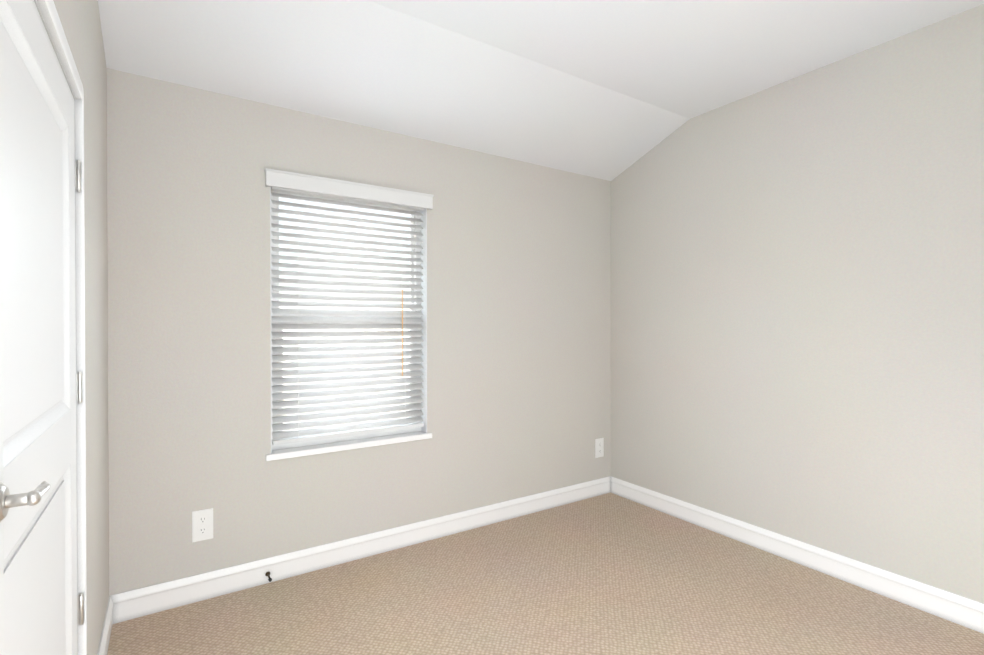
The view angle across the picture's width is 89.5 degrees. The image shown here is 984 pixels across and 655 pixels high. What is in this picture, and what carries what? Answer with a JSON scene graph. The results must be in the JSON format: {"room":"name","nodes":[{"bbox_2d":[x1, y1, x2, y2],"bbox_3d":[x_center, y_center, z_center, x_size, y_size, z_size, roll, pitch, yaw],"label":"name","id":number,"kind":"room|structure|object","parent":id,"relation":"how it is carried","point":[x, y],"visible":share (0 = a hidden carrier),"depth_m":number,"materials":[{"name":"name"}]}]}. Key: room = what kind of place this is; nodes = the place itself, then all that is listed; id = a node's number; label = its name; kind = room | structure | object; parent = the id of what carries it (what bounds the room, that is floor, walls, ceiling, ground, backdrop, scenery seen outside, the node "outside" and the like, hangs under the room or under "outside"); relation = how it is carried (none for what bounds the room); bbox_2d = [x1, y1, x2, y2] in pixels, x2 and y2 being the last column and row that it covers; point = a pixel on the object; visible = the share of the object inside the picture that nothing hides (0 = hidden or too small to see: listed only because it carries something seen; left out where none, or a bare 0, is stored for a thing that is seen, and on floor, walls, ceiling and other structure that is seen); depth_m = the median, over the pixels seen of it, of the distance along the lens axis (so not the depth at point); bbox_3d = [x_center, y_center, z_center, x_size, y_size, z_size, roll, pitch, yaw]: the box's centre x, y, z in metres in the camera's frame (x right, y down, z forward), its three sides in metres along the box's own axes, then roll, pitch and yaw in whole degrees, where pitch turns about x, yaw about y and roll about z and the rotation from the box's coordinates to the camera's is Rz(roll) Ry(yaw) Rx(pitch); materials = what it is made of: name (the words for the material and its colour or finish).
{"room":"empty bedroom","nodes":[
{"label":"empty bedroom","id":0,"kind":"room"},
{"bbox_2d":[53,0,108,654],"bbox_3d":[-0.920,-0.156,0.847,0.140,3.200,3.880,0,0,-33],"label":"wall","id":1,"kind":"structure","parent":0,"point":[80,22],"depth_m":1.95,"materials":[{"name":"beige paint"}]},
{"bbox_2d":[0,0,83,654],"bbox_3d":[-1.033,0.361,1.167,0.094,2.137,0.963,0,0,-33],"label":"door","id":2,"kind":"structure","parent":1,"relation":"in","point":[41,607],"depth_m":1.11,"materials":[{"name":"white paint"}]},
{"bbox_2d":[34,0,86,654],"bbox_3d":[-1.090,0.326,1.125,0.158,2.232,1.119,0,0,-33],"label":"door frame","id":3,"kind":"structure","parent":1,"relation":"attached to","point":[53,22],"depth_m":1.56,"materials":[{"name":"white wood"}]},
{"bbox_2d":[97,594,116,654],"bbox_3d":[-1.583,1.368,2.009,0.017,0.137,0.888,0,0,-33],"label":"baseboard","id":4,"kind":"structure","parent":1,"relation":"attached to","point":[111,611],"depth_m":2.24,"materials":[{"name":"white wood"}]},
{"bbox_2d":[107,68,610,595],"bbox_3d":[-0.452,-0.173,3.393,3.720,3.200,0.140,0,0,-33],"label":"wall","id":5,"kind":"structure","parent":0,"point":[517,328],"depth_m":2.84,"materials":[{"name":"beige paint"}]},
{"bbox_2d":[192,508,212,542],"bbox_3d":[-1.521,1.040,2.610,0.096,0.160,0.009,0,0,-33],"label":"electrical outlet","id":6,"kind":"object","parent":5,"relation":"attached to","point":[202,524],"visible":1,"depth_m":2.61,"materials":[{"name":"white plastic"}]},
{"bbox_2d":[270,187,426,453],"bbox_3d":[-0.878,-0.046,3.114,0.970,1.580,0.139,0,0,-33],"label":"window","id":7,"kind":"structure","parent":5,"relation":"in","point":[331,440],"depth_m":3.19,"materials":[{"name":"white plastic"}]},
{"bbox_2d":[264,168,433,444],"bbox_3d":[-0.848,-0.107,3.068,1.028,1.548,0.109,0,0,-33],"label":"window blinds","id":8,"kind":"object","parent":7,"relation":"attached to","point":[303,184],"visible":0.9,"depth_m":3.05,"materials":[{"name":"white plastic"}]},
{"bbox_2d":[266,431,431,460],"bbox_3d":[-0.856,0.726,3.085,1.026,0.035,0.104,0,0,-33],"label":"window sill","id":9,"kind":"structure","parent":5,"relation":"attached to","point":[279,454],"depth_m":3.02,"materials":[{"name":"white wood"}]},
{"bbox_2d":[117,476,608,622],"bbox_3d":[-0.417,1.359,3.333,3.420,0.137,0.017,0,0,-33],"label":"baseboard","id":10,"kind":"structure","parent":5,"relation":"attached to","point":[140,602],"depth_m":2.97,"materials":[{"name":"white wood"}]},
{"bbox_2d":[265,572,271,581],"bbox_3d":[-1.232,1.379,2.742,0.026,0.026,0.080,0,0,-33],"label":"door stop","id":11,"kind":"object","parent":10,"relation":"attached to","point":[268,574],"visible":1,"depth_m":2.75,"materials":[{"name":"brown metal"}]},
{"bbox_2d":[595,438,603,457],"bbox_3d":[0.913,1.021,4.210,0.096,0.160,0.009,0,0,-33],"label":"electrical outlet","id":12,"kind":"object","parent":5,"relation":"attached to","point":[599,447],"visible":1,"depth_m":4.21,"materials":[{"name":"white plastic"}]},
{"bbox_2d":[98,0,983,180],"bbox_3d":[0.575,-1.563,1.821,3.720,0.739,3.880,0,0,-33],"label":"ceiling","id":13,"kind":"structure","parent":0,"point":[609,90],"depth_m":2.64,"materials":[{"name":"white paint"}]},
{"bbox_2d":[107,492,983,654],"bbox_3d":[0.575,1.487,1.841,3.720,0.100,3.880,0,0,-33],"label":"floor","id":14,"kind":"structure","parent":0,"point":[610,573],"depth_m":2.56,"materials":[{"name":"carpet"}]},
{"bbox_2d":[610,4,983,602],"bbox_3d":[2.071,-0.169,2.813,0.140,3.200,3.880,0,0,-33],"label":"wall","id":15,"kind":"structure","parent":0,"point":[797,308],"depth_m":2.88,"materials":[{"name":"beige paint"}]},
{"bbox_2d":[609,476,983,633],"bbox_3d":[2.005,1.362,2.780,0.017,0.137,3.600,0,0,-33],"label":"baseboard","id":16,"kind":"structure","parent":15,"relation":"attached to","point":[927,598],"depth_m":2.89,"materials":[{"name":"white wood"}]},
{"label":"outside","id":17,"kind":"structure","parent":0,"visible":0},
{"bbox_2d":[279,306,409,430],"bbox_3d":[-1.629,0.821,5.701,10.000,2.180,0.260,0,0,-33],"label":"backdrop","id":18,"kind":"structure","parent":17,"point":[332,308],"depth_m":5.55,"materials":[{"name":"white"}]}
]}

